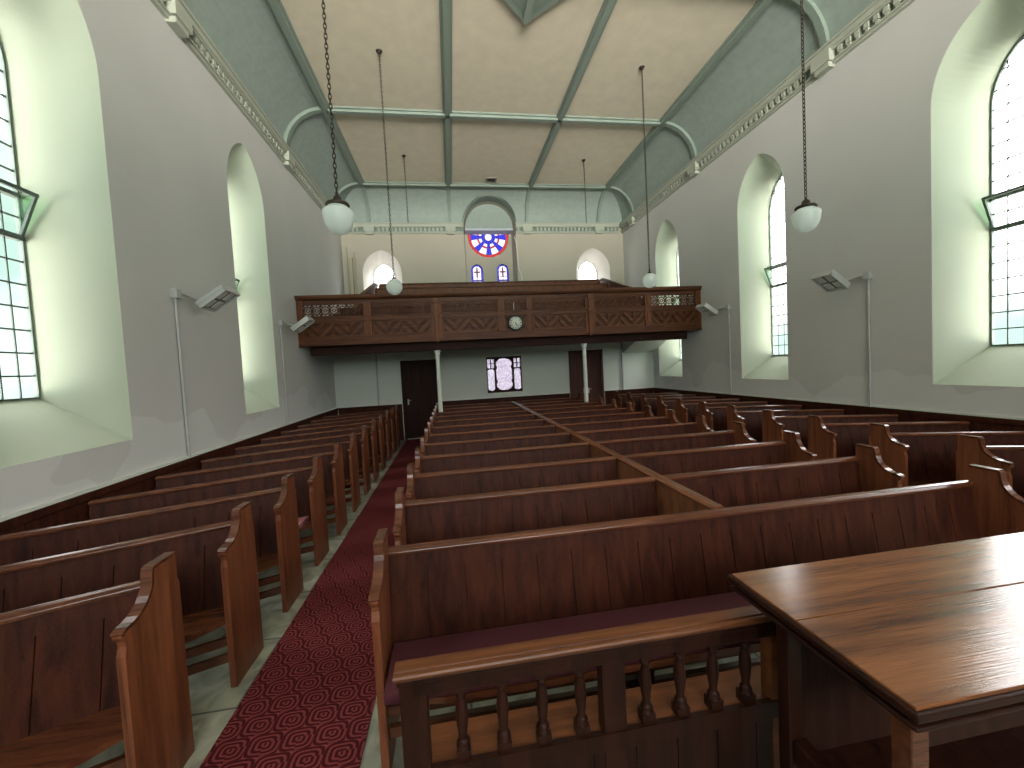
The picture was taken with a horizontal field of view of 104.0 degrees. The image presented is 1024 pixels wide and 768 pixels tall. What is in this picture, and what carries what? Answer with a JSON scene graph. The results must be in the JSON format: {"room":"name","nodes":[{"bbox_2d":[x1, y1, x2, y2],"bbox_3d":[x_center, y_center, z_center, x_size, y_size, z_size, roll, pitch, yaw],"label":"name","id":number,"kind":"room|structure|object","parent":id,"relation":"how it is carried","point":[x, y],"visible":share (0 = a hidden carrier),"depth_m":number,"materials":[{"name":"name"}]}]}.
{"room":"church","nodes":[
{"label":"church","id":0,"kind":"room"},
{"bbox_2d":[0,0,344,516],"bbox_3d":[-4.071,-1.484,3.376,0.560,6.900,20.000,-3,3,-9],"label":"wall","id":1,"kind":"structure","parent":0,"point":[149,180],"depth_m":4.21,"materials":[{"name":"paint"}]},
{"bbox_2d":[0,42,40,400],"bbox_3d":[-4.258,-1.647,3.200,0.207,3.580,0.730,-3,3,-9],"label":"window","id":2,"kind":"structure","parent":1,"relation":"in","point":[21,229],"depth_m":3.52,"materials":[{"name":"clear glass"}]},
{"bbox_2d":[0,407,337,534],"bbox_3d":[-3.970,1.336,5.870,0.045,1.045,10.300,-3,3,-9],"label":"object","id":3,"kind":"structure","parent":1,"relation":"attached to","point":[72,508],"depth_m":3.70,"materials":[{"name":"brown wood"}]},
{"bbox_2d":[170,284,239,456],"bbox_3d":[-3.698,-0.182,4.962,0.492,2.063,0.550,-3,3,-9],"label":"wall heater","id":4,"kind":"object","parent":1,"relation":"attached to","point":[219,297],"visible":1,"depth_m":4.86,"materials":[{"name":"white metal"}]},
{"bbox_2d":[150,0,326,210],"bbox_3d":[-3.822,-4.476,2.953,0.160,0.340,19.300,-3,3,-9],"label":"trim","id":5,"kind":"structure","parent":1,"relation":"attached to","point":[177,15],"depth_m":6.09,"materials":[{"name":"paint"}]},
{"bbox_2d":[278,316,314,423],"bbox_3d":[-4.136,-0.284,7.837,0.492,2.063,0.550,-3,3,-9],"label":"wall heater","id":6,"kind":"object","parent":1,"relation":"attached to","point":[301,325],"visible":1,"depth_m":7.68,"materials":[{"name":"white metal"}]},
{"bbox_2d":[283,107,322,145],"bbox_3d":[-4.313,-5.296,8.325,0.880,0.900,0.110,-3,3,-9],"label":"trim","id":7,"kind":"structure","parent":1,"relation":"attached to","point":[316,110],"depth_m":8.28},
{"bbox_2d":[183,0,873,224],"bbox_3d":[0.651,-5.386,3.632,9.420,0.960,19.360,-3,3,-9],"label":"trim","id":8,"kind":"structure","parent":1,"relation":"attached to","point":[246,33],"depth_m":8.24,"materials":[{"name":"paint"}]},
{"bbox_2d":[333,308,356,315],"bbox_3d":[-0.282,-1.831,11.264,9.294,1.300,4.130,-3,3,-9],"label":"floor","id":9,"kind":"structure","parent":0,"point":[350,310],"depth_m":11.87,"materials":[{"name":"brown wood"}]},
{"bbox_2d":[379,279,599,287],"bbox_3d":[-0.557,-2.900,12.666,7.040,0.740,0.380,-3,3,-9],"label":"pew","id":10,"kind":"object","parent":9,"relation":"on","point":[445,284],"visible":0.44,"depth_m":12.79,"materials":[{"name":"brown wood"}]},
{"bbox_2d":[375,283,609,293],"bbox_3d":[-0.429,-2.584,11.938,7.040,0.760,0.380,-3,3,-9],"label":"pew","id":11,"kind":"object","parent":9,"relation":"on","point":[581,285],"visible":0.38,"depth_m":12.05,"materials":[{"name":"brown wood"}]},
{"bbox_2d":[358,299,642,314],"bbox_3d":[-0.035,-1.605,9.705,7.040,0.760,0.380,-3,3,-9],"label":"pew","id":12,"kind":"object","parent":9,"relation":"on","point":[572,302],"visible":0.2,"depth_m":9.75,"materials":[{"name":"brown wood"}]},
{"bbox_2d":[75,440,759,767],"bbox_3d":[1.000,1.769,4.163,10.700,0.200,20.400,-3,3,-9],"label":"floor","id":13,"kind":"structure","parent":0,"point":[213,701],"depth_m":2.52,"materials":[{"name":"stone"}]},
{"bbox_2d":[0,551,194,767],"bbox_3d":[-2.421,1.440,1.382,1.970,1.063,0.455,-5,3,-30],"label":"pew","id":14,"kind":"object","parent":13,"relation":"on","point":[85,674],"visible":1,"depth_m":1.78,"materials":[{"name":"brown wood"}]},
{"bbox_2d":[0,501,263,687],"bbox_3d":[-2.537,1.413,2.148,1.970,1.063,0.455,-5,3,-30],"label":"pew","id":15,"kind":"object","parent":13,"relation":"on","point":[216,564],"visible":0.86,"depth_m":2.50,"materials":[{"name":"brown wood"}]},
{"bbox_2d":[0,473,303,612],"bbox_3d":[-2.654,1.386,2.913,1.970,1.063,0.455,-5,3,-30],"label":"pew","id":16,"kind":"object","parent":13,"relation":"on","point":[274,511],"visible":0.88,"depth_m":3.20,"materials":[{"name":"brown wood"}]},
{"bbox_2d":[88,455,328,565],"bbox_3d":[-2.771,1.359,3.679,1.970,1.063,0.455,-5,3,-30],"label":"pew","id":17,"kind":"object","parent":13,"relation":"on","point":[309,481],"visible":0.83,"depth_m":3.97,"materials":[{"name":"brown wood"}]},
{"bbox_2d":[155,442,347,534],"bbox_3d":[-2.887,1.331,4.445,1.970,1.063,0.455,-5,3,-30],"label":"pew","id":18,"kind":"object","parent":13,"relation":"on","point":[333,469],"visible":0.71,"depth_m":4.76,"materials":[{"name":"brown wood"}]},
{"bbox_2d":[201,432,360,511],"bbox_3d":[-3.004,1.304,5.210,1.970,1.063,0.455,-5,3,-30],"label":"pew","id":19,"kind":"object","parent":13,"relation":"on","point":[349,448],"visible":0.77,"depth_m":5.52,"materials":[{"name":"brown wood"}]},
{"bbox_2d":[235,425,370,494],"bbox_3d":[-3.121,1.277,5.976,1.970,1.063,0.455,-5,3,-30],"label":"pew","id":20,"kind":"object","parent":13,"relation":"on","point":[361,437],"visible":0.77,"depth_m":6.29,"materials":[{"name":"brown wood"}]},
{"bbox_2d":[199,439,420,767],"bbox_3d":[-1.545,1.779,4.621,0.790,0.012,13.470,-3,3,-9],"label":"carpet runner","id":21,"kind":"object","parent":13,"relation":"on","point":[311,703],"visible":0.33,"depth_m":2.52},
{"bbox_2d":[260,419,378,480],"bbox_3d":[-3.237,1.250,6.742,1.970,1.063,0.455,-5,3,-30],"label":"pew","id":22,"kind":"object","parent":13,"relation":"on","point":[371,430],"visible":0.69,"depth_m":7.06,"materials":[{"name":"brown wood"}]},
{"bbox_2d":[281,415,385,470],"bbox_3d":[-3.354,1.222,7.507,1.970,1.063,0.455,-5,3,-30],"label":"pew","id":23,"kind":"object","parent":13,"relation":"on","point":[379,424],"visible":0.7,"depth_m":7.83,"materials":[{"name":"brown wood"}]},
{"bbox_2d":[297,411,391,461],"bbox_3d":[-3.471,1.195,8.273,1.970,1.063,0.455,-5,3,-30],"label":"pew","id":24,"kind":"object","parent":13,"relation":"on","point":[386,425],"visible":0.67,"depth_m":8.59,"materials":[{"name":"brown wood"}]},
{"bbox_2d":[310,408,395,453],"bbox_3d":[-3.587,1.168,9.039,1.970,1.063,0.455,-5,3,-30],"label":"pew","id":25,"kind":"object","parent":13,"relation":"on","point":[391,414],"visible":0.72,"depth_m":9.36,"materials":[{"name":"brown wood"}]},
{"bbox_2d":[322,405,399,447],"bbox_3d":[-3.704,1.141,9.805,1.970,1.063,0.455,-5,3,-30],"label":"pew","id":26,"kind":"object","parent":13,"relation":"on","point":[396,418],"visible":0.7,"depth_m":10.12,"materials":[{"name":"brown wood"}]},
{"bbox_2d":[434,350,442,411],"bbox_3d":[-1.657,0.406,9.236,0.170,2.360,0.170,-3,3,-9],"label":"column","id":27,"kind":"structure","parent":13,"relation":"on","point":[440,405],"depth_m":9.18,"materials":[{"name":"white paint"}]},
{"bbox_2d":[294,286,701,355],"bbox_3d":[0.037,-1.500,9.269,9.294,1.260,0.430,-3,3,-9],"label":"gallery","id":28,"kind":"object","parent":27,"relation":"on","point":[367,333],"visible":0.98,"depth_m":9.11,"materials":[{"name":"brown wood"}]},
{"bbox_2d":[508,315,522,330],"bbox_3d":[0.079,-1.396,9.130,0.356,0.356,0.075,-3,3,-9],"label":"wall clock","id":29,"kind":"object","parent":28,"relation":"attached to","point":[515,322],"visible":1,"depth_m":9.11,"materials":[{"name":"white paint"}]},
{"bbox_2d":[436,401,510,408],"bbox_3d":[-0.958,0.961,10.557,1.999,1.063,0.490,-3,3,-9],"label":"pew","id":30,"kind":"object","parent":13,"relation":"on","point":[509,402],"visible":0.2,"depth_m":10.72,"materials":[{"name":"brown wood"}]},
{"bbox_2d":[435,404,515,411],"bbox_3d":[-0.841,0.988,9.791,1.999,1.063,0.490,-3,3,-9],"label":"pew","id":31,"kind":"object","parent":13,"relation":"on","point":[505,405],"visible":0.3,"depth_m":9.96,"materials":[{"name":"brown wood"}]},
{"bbox_2d":[434,407,520,415],"bbox_3d":[-0.724,1.016,9.025,1.999,1.063,0.490,-3,3,-9],"label":"pew","id":32,"kind":"object","parent":13,"relation":"on","point":[507,408],"visible":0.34,"depth_m":9.18,"materials":[{"name":"brown wood"}]},
{"bbox_2d":[432,410,527,420],"bbox_3d":[-0.608,1.043,8.259,1.999,1.063,0.490,-3,3,-9],"label":"pew","id":33,"kind":"object","parent":13,"relation":"on","point":[518,412],"visible":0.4,"depth_m":8.42,"materials":[{"name":"brown wood"}]},
{"bbox_2d":[430,414,534,426],"bbox_3d":[-0.491,1.070,7.494,1.999,1.063,0.490,-3,3,-9],"label":"pew","id":34,"kind":"object","parent":13,"relation":"on","point":[525,416],"visible":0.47,"depth_m":7.65,"materials":[{"name":"brown wood"}]},
{"bbox_2d":[427,419,543,433],"bbox_3d":[-0.374,1.097,6.728,1.999,1.063,0.490,-3,3,-9],"label":"pew","id":35,"kind":"object","parent":13,"relation":"on","point":[532,422],"visible":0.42,"depth_m":6.88,"materials":[{"name":"brown wood"}]},
{"bbox_2d":[424,424,555,442],"bbox_3d":[-0.258,1.125,5.963,1.999,1.063,0.490,-3,3,-9],"label":"pew","id":36,"kind":"object","parent":13,"relation":"on","point":[543,429],"visible":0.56,"depth_m":6.12,"materials":[{"name":"brown wood"}]},
{"bbox_2d":[420,432,569,455],"bbox_3d":[-0.141,1.152,5.197,1.999,1.063,0.490,-3,3,-9],"label":"pew","id":37,"kind":"object","parent":13,"relation":"on","point":[438,448],"visible":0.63,"depth_m":5.35,"materials":[{"name":"brown wood"}]},
{"bbox_2d":[414,442,589,473],"bbox_3d":[-0.024,1.179,4.431,1.999,1.063,0.490,-3,3,-9],"label":"pew","id":38,"kind":"object","parent":13,"relation":"on","point":[549,453],"visible":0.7,"depth_m":4.58,"materials":[{"name":"brown wood"}]},
{"bbox_2d":[406,456,616,500],"bbox_3d":[0.092,1.206,3.665,1.999,1.063,0.490,-3,3,-9],"label":"pew","id":39,"kind":"object","parent":13,"relation":"on","point":[565,472],"visible":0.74,"depth_m":3.81,"materials":[{"name":"brown wood"}]},
{"bbox_2d":[393,476,657,545],"bbox_3d":[0.209,1.234,2.900,1.999,1.063,0.490,-3,3,-9],"label":"pew","id":40,"kind":"object","parent":13,"relation":"on","point":[480,514],"visible":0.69,"depth_m":3.04,"materials":[{"name":"brown wood"}]},
{"bbox_2d":[515,393,581,403],"bbox_3d":[1.034,0.842,10.856,1.849,1.063,0.490,-3,3,-9],"label":"pew","id":41,"kind":"object","parent":13,"relation":"on","point":[579,394],"visible":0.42,"depth_m":11.02,"materials":[{"name":"brown wood"}]},
{"bbox_2d":[520,395,592,405],"bbox_3d":[1.151,0.869,10.090,1.849,1.063,0.490,-3,3,-9],"label":"pew","id":42,"kind":"object","parent":13,"relation":"on","point":[589,396],"visible":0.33,"depth_m":10.24,"materials":[{"name":"brown wood"}]},
{"bbox_2d":[525,397,603,409],"bbox_3d":[1.268,0.896,9.325,1.849,1.063,0.490,-3,3,-9],"label":"pew","id":43,"kind":"object","parent":13,"relation":"on","point":[600,402],"visible":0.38,"depth_m":9.49,"materials":[{"name":"brown wood"}]},
{"bbox_2d":[532,399,617,412],"bbox_3d":[1.385,0.924,8.559,1.849,1.063,0.490,-3,3,-9],"label":"pew","id":44,"kind":"object","parent":13,"relation":"on","point":[613,404],"visible":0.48,"depth_m":8.72,"materials":[{"name":"brown wood"}]},
{"bbox_2d":[581,343,588,401],"bbox_3d":[1.808,0.199,9.756,0.170,2.360,0.170,-3,3,-9],"label":"column","id":45,"kind":"structure","parent":13,"relation":"on","point":[584,346],"depth_m":9.70,"materials":[{"name":"white paint"}]},
{"bbox_2d":[393,606,779,767],"bbox_3d":[0.375,1.392,1.631,1.590,0.840,0.212,-3,3,-9],"label":"rail","id":46,"kind":"object","parent":13,"relation":"on","point":[716,719],"visible":0.96,"depth_m":1.56,"materials":[{"name":"brown wood"}]},
{"bbox_2d":[539,402,634,417],"bbox_3d":[1.501,0.951,7.793,1.849,1.063,0.490,-3,3,-9],"label":"pew","id":47,"kind":"object","parent":13,"relation":"on","point":[628,408],"visible":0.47,"depth_m":7.96,"materials":[{"name":"brown wood"}]},
{"bbox_2d":[549,405,654,423],"bbox_3d":[1.618,0.978,7.027,1.849,1.063,0.490,-3,3,-9],"label":"pew","id":48,"kind":"object","parent":13,"relation":"on","point":[648,412],"visible":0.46,"depth_m":7.19,"materials":[{"name":"brown wood"}]},
{"bbox_2d":[511,401,724,514],"bbox_3d":[0.685,1.094,6.735,0.090,0.956,8.505,-3,3,-9],"label":"divider","id":49,"kind":"object","parent":13,"relation":"on","point":[672,497],"visible":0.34,"depth_m":3.22,"materials":[{"name":"brown wood"}]},
{"bbox_2d":[560,409,680,431],"bbox_3d":[1.734,1.005,6.262,1.849,1.063,0.490,-3,3,-9],"label":"pew","id":50,"kind":"object","parent":13,"relation":"on","point":[671,418],"visible":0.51,"depth_m":6.43,"materials":[{"name":"brown wood"}]},
{"bbox_2d":[576,414,713,441],"bbox_3d":[1.851,1.033,5.496,1.849,1.063,0.490,-3,3,-9],"label":"pew","id":51,"kind":"object","parent":13,"relation":"on","point":[700,425],"visible":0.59,"depth_m":5.66,"materials":[{"name":"brown wood"}]},
{"bbox_2d":[615,391,678,407],"bbox_3d":[3.798,0.690,10.964,1.860,1.063,0.508,-2,3,16],"label":"pew","id":52,"kind":"object","parent":13,"relation":"on","point":[621,399],"visible":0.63,"depth_m":11.16,"materials":[{"name":"brown wood"}]},
{"bbox_2d":[627,392,695,411],"bbox_3d":[3.914,0.717,10.198,1.860,1.063,0.508,-2,3,16],"label":"pew","id":53,"kind":"object","parent":13,"relation":"on","point":[636,400],"visible":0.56,"depth_m":10.40,"materials":[{"name":"brown wood"}]},
{"bbox_2d":[595,421,757,454],"bbox_3d":[1.968,1.060,4.730,1.849,1.063,0.490,-3,3,-9],"label":"pew","id":54,"kind":"object","parent":13,"relation":"on","point":[738,435],"visible":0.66,"depth_m":4.90,"materials":[{"name":"brown wood"}]},
{"bbox_2d":[641,394,715,416],"bbox_3d":[4.031,0.744,9.432,1.860,1.063,0.508,-2,3,16],"label":"pew","id":55,"kind":"object","parent":13,"relation":"on","point":[652,402],"visible":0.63,"depth_m":9.65,"materials":[{"name":"brown wood"}]},
{"bbox_2d":[368,464,1023,767],"bbox_3d":[1.285,1.204,2.278,3.942,1.063,0.490,-3,3,-9],"label":"pew","id":56,"kind":"object","parent":13,"relation":"on","point":[423,590],"visible":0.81,"depth_m":2.32,"materials":[{"name":"brown wood"}]},
{"bbox_2d":[384,592,759,705],"bbox_3d":[1.297,1.274,2.209,3.815,0.060,0.355,-3,3,-9],"label":"seat cushion","id":57,"kind":"object","parent":56,"relation":"on","point":[413,649],"visible":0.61,"depth_m":2.12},
{"bbox_2d":[657,396,739,416],"bbox_3d":[4.148,0.771,8.667,1.860,1.063,0.508,-2,3,16],"label":"pew","id":58,"kind":"object","parent":13,"relation":"on","point":[662,406],"visible":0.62,"depth_m":8.85,"materials":[{"name":"brown wood"}]},
{"bbox_2d":[622,430,816,474],"bbox_3d":[2.084,1.087,3.965,1.849,1.063,0.490,-3,3,-9],"label":"pew","id":59,"kind":"object","parent":13,"relation":"on","point":[791,449],"visible":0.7,"depth_m":4.13,"materials":[{"name":"brown wood"}]},
{"bbox_2d":[676,398,767,422],"bbox_3d":[4.264,0.799,7.901,1.860,1.063,0.508,-2,3,16],"label":"pew","id":60,"kind":"object","parent":13,"relation":"on","point":[685,412],"visible":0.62,"depth_m":8.10,"materials":[{"name":"brown wood"}]},
{"bbox_2d":[699,401,801,430],"bbox_3d":[4.381,0.826,7.135,1.860,1.063,0.508,-2,3,16],"label":"pew","id":61,"kind":"object","parent":13,"relation":"on","point":[716,417],"visible":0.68,"depth_m":7.33,"materials":[{"name":"brown wood"}]},
{"bbox_2d":[662,444,904,506],"bbox_3d":[2.201,1.114,3.199,1.849,1.063,0.490,-3,3,-9],"label":"pew","id":62,"kind":"object","parent":13,"relation":"on","point":[865,471],"visible":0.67,"depth_m":3.37,"materials":[{"name":"brown wood"}]},
{"bbox_2d":[727,405,843,442],"bbox_3d":[4.498,0.853,6.370,1.860,1.063,0.508,-2,3,16],"label":"pew","id":63,"kind":"object","parent":13,"relation":"on","point":[752,420],"visible":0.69,"depth_m":6.59,"materials":[{"name":"brown wood"}]},
{"bbox_2d":[762,409,897,449],"bbox_3d":[4.614,0.880,5.604,1.860,1.063,0.508,-2,3,16],"label":"pew","id":64,"kind":"object","parent":13,"relation":"on","point":[773,427],"visible":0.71,"depth_m":5.80,"materials":[{"name":"brown wood"}]},
{"bbox_2d":[727,532,1023,767],"bbox_3d":[1.794,1.244,1.466,1.670,1.000,0.690,-3,3,-9],"label":"table","id":65,"kind":"object","parent":13,"relation":"on","point":[909,657],"visible":1,"depth_m":1.42,"materials":[{"name":"brown wood"}]},
{"bbox_2d":[819,725,1023,767],"bbox_3d":[1.810,1.365,1.412,1.470,0.040,0.370,-3,3,-9],"label":"shelf","id":66,"kind":"object","parent":65,"relation":"attached to","point":[1004,748],"depth_m":1.47,"materials":[{"name":"brown wood"}]},
{"bbox_2d":[808,415,969,459],"bbox_3d":[4.731,0.908,4.838,1.860,1.063,0.508,-2,3,16],"label":"pew","id":67,"kind":"object","parent":13,"relation":"on","point":[826,440],"visible":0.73,"depth_m":5.04,"materials":[{"name":"brown wood"}]},
{"bbox_2d":[869,423,1023,486],"bbox_3d":[4.848,0.935,4.073,1.860,1.063,0.508,-2,3,16],"label":"pew","id":68,"kind":"object","parent":13,"relation":"on","point":[923,458],"visible":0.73,"depth_m":4.27,"materials":[{"name":"brown wood"}]},
{"bbox_2d":[956,434,1023,497],"bbox_3d":[4.964,0.962,3.307,1.860,1.063,0.508,-2,3,16],"label":"pew","id":69,"kind":"object","parent":13,"relation":"on","point":[971,449],"visible":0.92,"depth_m":3.56,"materials":[{"name":"brown wood"}]},
{"bbox_2d":[341,201,624,307],"bbox_3d":[-0.665,-2.472,13.556,9.400,7.620,0.560,-3,3,-9],"label":"wall","id":70,"kind":"structure","parent":0,"point":[418,258],"depth_m":13.09,"materials":[{"name":"paint"}]},
{"bbox_2d":[345,247,357,307],"bbox_3d":[-5.004,-3.312,12.505,0.281,1.950,0.130,-3,3,-9],"label":"pipe","id":71,"kind":"object","parent":70,"relation":"attached to","point":[349,260],"visible":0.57,"depth_m":12.47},
{"bbox_2d":[347,222,463,234],"bbox_3d":[-3.372,-4.926,12.692,3.650,0.340,0.160,-3,3,-9],"label":"trim","id":72,"kind":"structure","parent":70,"relation":"attached to","point":[368,228],"depth_m":12.69,"materials":[{"name":"paint"}]},
{"bbox_2d":[465,228,512,234],"bbox_3d":[-0.789,-5.155,13.512,1.600,0.070,0.420,-3,3,-9],"label":"trim","id":73,"kind":"structure","parent":70,"relation":"attached to","point":[478,231],"depth_m":13.41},
{"bbox_2d":[462,195,515,222],"bbox_3d":[-0.738,-5.562,13.010,1.806,0.940,0.600,-3,3,-9],"label":"trim","id":74,"kind":"structure","parent":70,"relation":"attached to","point":[508,207],"depth_m":12.95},
{"bbox_2d":[465,204,512,228],"bbox_3d":[-0.784,-5.572,13.316,1.600,0.800,0.060,-3,3,-9],"label":"wall","id":75,"kind":"structure","parent":70,"relation":"attached to","point":[485,215],"depth_m":13.29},
{"bbox_2d":[515,222,619,234],"bbox_3d":[1.900,-5.242,13.484,3.590,0.340,0.160,-3,3,-9],"label":"trim","id":76,"kind":"structure","parent":70,"relation":"attached to","point":[526,228],"depth_m":13.46,"materials":[{"name":"paint"}]},
{"bbox_2d":[465,234,513,281],"bbox_3d":[-0.787,-4.371,13.814,1.900,3.400,0.120,-3,3,-9],"label":"wall","id":77,"kind":"structure","parent":0,"point":[489,266],"depth_m":13.77,"materials":[{"name":"paint"}]},
{"bbox_2d":[471,265,482,281],"bbox_3d":[-1.191,-3.646,13.758,0.400,0.900,0.016,-3,3,-9],"label":"window","id":78,"kind":"structure","parent":77,"relation":"in","point":[476,270],"depth_m":13.75,"materials":[{"name":"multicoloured glass"}]},
{"bbox_2d":[468,234,507,257],"bbox_3d":[-0.821,-5.049,13.764,1.400,1.400,0.014,-3,3,-9],"label":"window","id":79,"kind":"structure","parent":77,"relation":"in","point":[489,246],"depth_m":13.78,"materials":[{"name":"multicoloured glass"}]},
{"bbox_2d":[497,264,508,280],"bbox_3d":[-0.313,-3.698,13.890,0.400,0.900,0.016,-3,3,-9],"label":"window","id":80,"kind":"structure","parent":77,"relation":"in","point":[502,270],"depth_m":13.88,"materials":[{"name":"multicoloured glass"}]},
{"bbox_2d":[333,342,653,439],"bbox_3d":[-0.232,0.043,11.677,9.300,2.720,0.140,-3,3,-9],"label":"wall partition","id":81,"kind":"structure","parent":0,"point":[545,369],"depth_m":11.47,"materials":[{"name":"paint"}]},
{"bbox_2d":[338,403,403,440],"bbox_3d":[-3.881,1.104,11.065,1.690,1.045,0.045,-3,3,-9],"label":"baseboard","id":82,"kind":"structure","parent":81,"relation":"attached to","point":[365,408],"depth_m":11.06,"materials":[{"name":"brown wood"}]},
{"bbox_2d":[400,359,437,439],"bbox_3d":[-2.561,0.433,11.321,1.030,2.220,0.150,-3,3,-9],"label":"door","id":83,"kind":"structure","parent":81,"relation":"in","point":[418,377],"depth_m":11.31,"materials":[{"name":"brown wood"}]},
{"bbox_2d":[486,356,522,392],"bbox_3d":[-0.225,-0.281,11.631,1.020,1.030,0.090,-3,3,-9],"label":"window","id":84,"kind":"structure","parent":81,"relation":"in","point":[512,389],"depth_m":11.60,"materials":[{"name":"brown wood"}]},
{"bbox_2d":[442,392,569,405],"bbox_3d":[-0.124,0.879,11.630,3.780,1.045,0.045,-3,3,-9],"label":"baseboard","id":85,"kind":"structure","parent":81,"relation":"attached to","point":[566,394],"depth_m":11.59,"materials":[{"name":"brown wood"}]},
{"bbox_2d":[568,349,604,403],"bbox_3d":[2.240,0.121,12.041,1.060,2.270,0.150,-3,3,-9],"label":"door","id":86,"kind":"structure","parent":81,"relation":"in","point":[595,376],"depth_m":12.03,"materials":[{"name":"brown wood"}]},
{"bbox_2d":[605,387,653,403],"bbox_3d":[3.597,0.656,12.189,1.560,1.045,0.045,-3,3,-9],"label":"baseboard","id":87,"kind":"structure","parent":81,"relation":"attached to","point":[609,394],"depth_m":12.13,"materials":[{"name":"brown wood"}]},
{"bbox_2d":[281,0,757,184],"bbox_3d":[0.693,-5.839,3.172,7.640,0.100,18.470,-3,3,-9],"label":"ceiling","id":88,"kind":"structure","parent":0,"point":[501,63],"depth_m":7.66,"materials":[{"name":"paint"}]},
{"bbox_2d":[266,0,363,184],"bbox_3d":[-3.020,-5.523,2.592,0.210,0.085,18.420,-3,3,-9],"label":"trim","id":89,"kind":"structure","parent":88,"relation":"attached to","point":[276,7],"depth_m":7.31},
{"bbox_2d":[321,0,353,234],"bbox_3d":[-1.703,-3.523,3.593,0.275,4.303,0.275,-4,3,-25],"label":"pendant lamp","id":90,"kind":"object","parent":88,"relation":"hanging from","point":[338,217],"visible":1,"depth_m":3.61,"materials":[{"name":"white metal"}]},
{"bbox_2d":[376,49,402,294],"bbox_3d":[-2.203,-3.693,7.053,0.283,4.212,0.283,-1,3,42],"label":"pendant lamp","id":91,"kind":"object","parent":88,"relation":"hanging from","point":[394,286],"visible":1,"depth_m":7.04,"materials":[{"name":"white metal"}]},
{"bbox_2d":[439,0,451,186],"bbox_3d":[-0.532,-5.672,2.966,0.200,0.085,18.420,-3,3,-9],"label":"trim","id":92,"kind":"structure","parent":88,"relation":"attached to","point":[445,6],"depth_m":7.58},
{"bbox_2d":[362,181,606,188],"bbox_3d":[-0.685,-6.070,12.251,7.540,0.085,0.200,-3,3,-9],"label":"trim","id":93,"kind":"structure","parent":88,"relation":"attached to","point":[366,183],"depth_m":12.17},
{"bbox_2d":[326,106,661,126],"bbox_3d":[-0.179,-5.952,8.931,7.540,0.085,0.200,-3,3,-9],"label":"trim","id":94,"kind":"structure","parent":88,"relation":"attached to","point":[347,110],"depth_m":8.84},
{"bbox_2d":[504,0,559,23],"bbox_3d":[0.353,-5.826,5.575,1.344,0.100,1.344,-1,3,36],"label":"rosette","id":95,"kind":"object","parent":88,"relation":"attached to","point":[526,10],"visible":1,"depth_m":6.20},
{"bbox_2d":[528,0,616,187],"bbox_3d":[1.965,-5.822,3.341,0.200,0.085,18.420,-3,3,-9],"label":"trim","id":96,"kind":"structure","parent":88,"relation":"attached to","point":[607,7],"depth_m":7.75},
{"bbox_2d":[639,65,656,287],"bbox_3d":[2.604,-3.986,7.775,0.283,4.202,0.283,-2,3,31],"label":"pendant lamp","id":97,"kind":"object","parent":88,"relation":"hanging from","point":[649,280],"visible":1,"depth_m":7.76,"materials":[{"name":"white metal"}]},
{"bbox_2d":[605,0,771,188],"bbox_3d":[4.423,-5.969,3.711,0.210,0.085,18.420,-3,3,-9],"label":"trim","id":98,"kind":"structure","parent":88,"relation":"attached to","point":[760,6],"depth_m":7.93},
{"bbox_2d":[791,0,821,232],"bbox_3d":[3.134,-3.818,4.319,0.275,4.293,0.275,-3,3,8],"label":"pendant lamp","id":99,"kind":"object","parent":88,"relation":"hanging from","point":[806,216],"visible":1,"depth_m":4.34,"materials":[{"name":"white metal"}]},
{"bbox_2d":[622,340,666,352],"bbox_3d":[3.899,-1.192,11.736,0.980,0.500,0.900,-3,3,-9],"label":"ceiling","id":100,"kind":"structure","parent":0,"point":[635,346],"depth_m":11.77,"materials":[{"name":"paint"}]},
{"bbox_2d":[623,0,1023,417],"bbox_3d":[5.663,-2.067,4.838,0.560,6.900,20.000,-3,3,-9],"label":"wall","id":101,"kind":"structure","parent":0,"point":[898,130],"depth_m":5.81,"materials":[{"name":"paint"}]},
{"bbox_2d":[664,121,696,158],"bbox_3d":[3.999,-5.794,9.573,0.880,0.900,0.110,-3,3,-9],"label":"trim","id":102,"kind":"structure","parent":101,"relation":"attached to","point":[678,129],"depth_m":9.56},
{"bbox_2d":[695,303,731,393],"bbox_3d":[4.571,-0.802,9.064,0.492,2.063,0.550,-3,3,-9],"label":"wall heater","id":103,"kind":"object","parent":101,"relation":"attached to","point":[706,309],"visible":1,"depth_m":8.94,"materials":[{"name":"white metal"}]},
{"bbox_2d":[619,0,915,232],"bbox_3d":[5.201,-5.017,4.308,0.160,0.340,19.300,-3,3,-9],"label":"trim","id":104,"kind":"structure","parent":101,"relation":"attached to","point":[878,13],"depth_m":6.94,"materials":[{"name":"paint"}]},
{"bbox_2d":[764,175,787,354],"bbox_3d":[5.382,-2.369,7.963,0.212,3.580,0.730,-3,3,-9],"label":"window","id":105,"kind":"structure","parent":101,"relation":"in","point":[772,267],"depth_m":8.20,"materials":[{"name":"clear glass"}]},
{"bbox_2d":[793,0,829,47],"bbox_3d":[4.511,-5.675,6.214,0.880,0.900,0.110,-3,3,-9],"label":"trim","id":106,"kind":"structure","parent":101,"relation":"attached to","point":[809,6],"depth_m":6.23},
{"bbox_2d":[654,387,1023,431],"bbox_3d":[5.166,0.788,7.242,0.045,1.045,10.300,-3,3,-9],"label":"baseboard","id":107,"kind":"structure","parent":101,"relation":"attached to","point":[978,422],"depth_m":5.61,"materials":[{"name":"brown wood"}]},
{"bbox_2d":[810,269,872,405],"bbox_3d":[5.023,-0.697,6.100,0.492,2.063,0.550,-3,3,-9],"label":"wall heater","id":108,"kind":"object","parent":101,"relation":"attached to","point":[830,280],"visible":1,"depth_m":5.99,"materials":[{"name":"white metal"}]},
{"bbox_2d":[981,35,1023,345],"bbox_3d":[5.900,-2.248,4.564,0.212,3.580,0.730,-3,3,-9],"label":"window","id":109,"kind":"structure","parent":101,"relation":"in","point":[993,197],"depth_m":4.84,"materials":[{"name":"clear glass"}]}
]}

